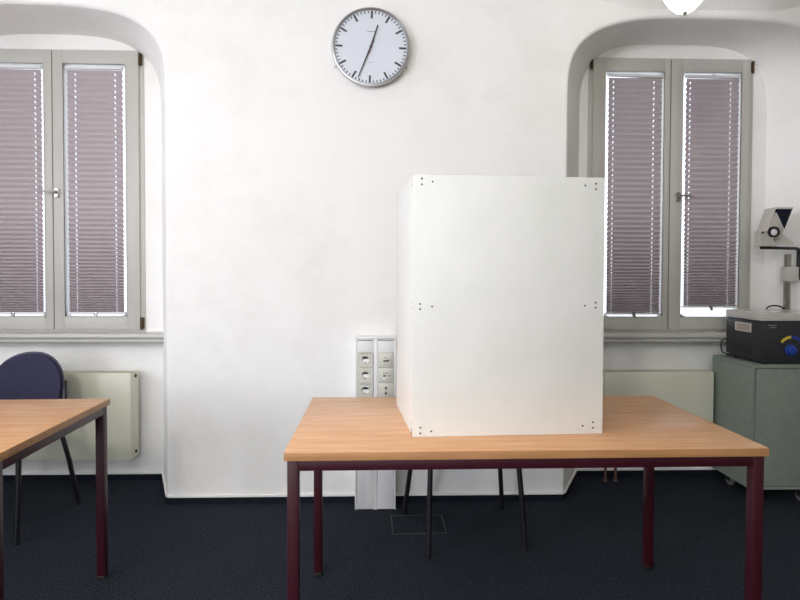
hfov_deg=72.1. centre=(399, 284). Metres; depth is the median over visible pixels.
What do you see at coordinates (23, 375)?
backrest
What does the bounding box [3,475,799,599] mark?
floor
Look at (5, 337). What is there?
trim
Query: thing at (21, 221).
blind
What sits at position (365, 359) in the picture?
socket
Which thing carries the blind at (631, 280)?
attached to the window at (673, 70)
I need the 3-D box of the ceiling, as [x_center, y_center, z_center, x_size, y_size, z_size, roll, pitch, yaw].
[0.060,-1.676,-0.192,6.900,0.538,6.285,0,1,-2]
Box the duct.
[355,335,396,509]
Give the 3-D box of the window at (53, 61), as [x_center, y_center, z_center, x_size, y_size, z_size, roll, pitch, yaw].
[-2.045,-0.551,3.260,1.056,1.663,0.144,0,1,-2]
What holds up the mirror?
attached to the projector
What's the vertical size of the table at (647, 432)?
0.730 m
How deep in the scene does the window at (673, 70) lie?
3.35 m
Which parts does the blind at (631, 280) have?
cord, rail, head rail, cord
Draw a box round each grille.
[63,370,138,373]
[603,369,713,372]
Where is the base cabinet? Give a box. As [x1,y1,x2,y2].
[712,355,799,500]
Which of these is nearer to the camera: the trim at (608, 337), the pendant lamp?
the pendant lamp
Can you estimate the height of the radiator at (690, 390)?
0.666 m
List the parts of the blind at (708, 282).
cord, rail, head rail, cord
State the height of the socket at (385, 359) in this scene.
0.079 m
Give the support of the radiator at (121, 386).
attached to the wall
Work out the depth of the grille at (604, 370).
3.29 m
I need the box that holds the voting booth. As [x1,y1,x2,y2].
[396,175,604,436]
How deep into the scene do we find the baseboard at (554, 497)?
3.01 m
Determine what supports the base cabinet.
on the floor
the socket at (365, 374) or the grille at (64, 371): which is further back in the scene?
the grille at (64, 371)
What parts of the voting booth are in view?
panel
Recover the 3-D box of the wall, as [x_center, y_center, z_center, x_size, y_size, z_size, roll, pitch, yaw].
[-0.045,-0.322,3.255,6.900,3.003,0.577,0,1,-2]
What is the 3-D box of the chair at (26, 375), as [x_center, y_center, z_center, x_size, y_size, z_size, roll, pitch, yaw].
[-1.983,0.779,2.744,0.551,0.816,0.521,0,1,-2]
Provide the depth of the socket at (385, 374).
2.88 m
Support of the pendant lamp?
hanging from the ceiling
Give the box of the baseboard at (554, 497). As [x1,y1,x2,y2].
[3,470,724,503]
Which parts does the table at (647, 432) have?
leg, leg, apron frame, leg, leg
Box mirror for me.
[775,209,791,228]
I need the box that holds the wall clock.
[331,7,409,86]
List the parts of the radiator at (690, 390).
panel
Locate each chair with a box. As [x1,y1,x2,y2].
[0,351,80,545]
[402,469,527,558]
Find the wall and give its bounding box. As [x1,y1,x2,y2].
[0,0,799,494]
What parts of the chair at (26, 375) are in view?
leg, backrest, leg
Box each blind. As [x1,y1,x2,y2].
[0,64,44,316]
[64,65,126,316]
[604,73,663,317]
[681,74,740,316]
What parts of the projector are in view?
frame, cheek plate, mirror frame, arm, knob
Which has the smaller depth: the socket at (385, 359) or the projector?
the socket at (385, 359)
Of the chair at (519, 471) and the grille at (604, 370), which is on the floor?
the chair at (519, 471)
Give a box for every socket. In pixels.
[358,352,372,366]
[358,367,372,382]
[358,383,372,396]
[378,352,393,366]
[378,367,393,382]
[378,383,393,396]
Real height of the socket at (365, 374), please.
0.079 m
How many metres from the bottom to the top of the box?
0.004 m
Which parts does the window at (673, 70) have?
sash, handle, sash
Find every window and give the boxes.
[0,49,145,330]
[587,57,754,330]
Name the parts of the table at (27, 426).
leg, apron frame, leg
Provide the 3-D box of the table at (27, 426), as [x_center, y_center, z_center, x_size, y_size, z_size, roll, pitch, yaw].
[-1.884,0.840,1.866,1.437,0.730,0.700,0,1,-4]
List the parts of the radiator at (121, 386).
panel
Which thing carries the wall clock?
attached to the wall
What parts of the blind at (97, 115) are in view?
cord, cord, head rail, rail, cord, cord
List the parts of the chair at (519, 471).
leg, leg, leg, leg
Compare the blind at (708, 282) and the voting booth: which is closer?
the voting booth
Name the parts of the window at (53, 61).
sash, handle, sash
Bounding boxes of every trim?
[0,332,163,342]
[603,332,726,342]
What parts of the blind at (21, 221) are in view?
head rail, rail, cord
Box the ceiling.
[599,0,799,10]
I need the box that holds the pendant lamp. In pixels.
[664,0,701,15]
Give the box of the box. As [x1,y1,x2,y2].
[391,514,446,534]
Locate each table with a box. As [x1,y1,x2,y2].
[0,398,109,599]
[284,396,768,599]
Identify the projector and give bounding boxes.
[720,207,799,363]
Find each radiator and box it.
[22,370,138,460]
[603,369,713,481]
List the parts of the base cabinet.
panel, door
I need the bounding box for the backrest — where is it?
[0,353,61,399]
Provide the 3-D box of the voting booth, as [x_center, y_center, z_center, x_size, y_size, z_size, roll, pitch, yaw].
[0.331,0.066,1.964,0.676,0.826,0.457,0,1,-2]
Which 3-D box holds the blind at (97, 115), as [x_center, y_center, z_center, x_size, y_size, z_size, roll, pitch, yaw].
[-1.807,-0.547,3.259,0.348,1.486,0.036,0,1,-2]

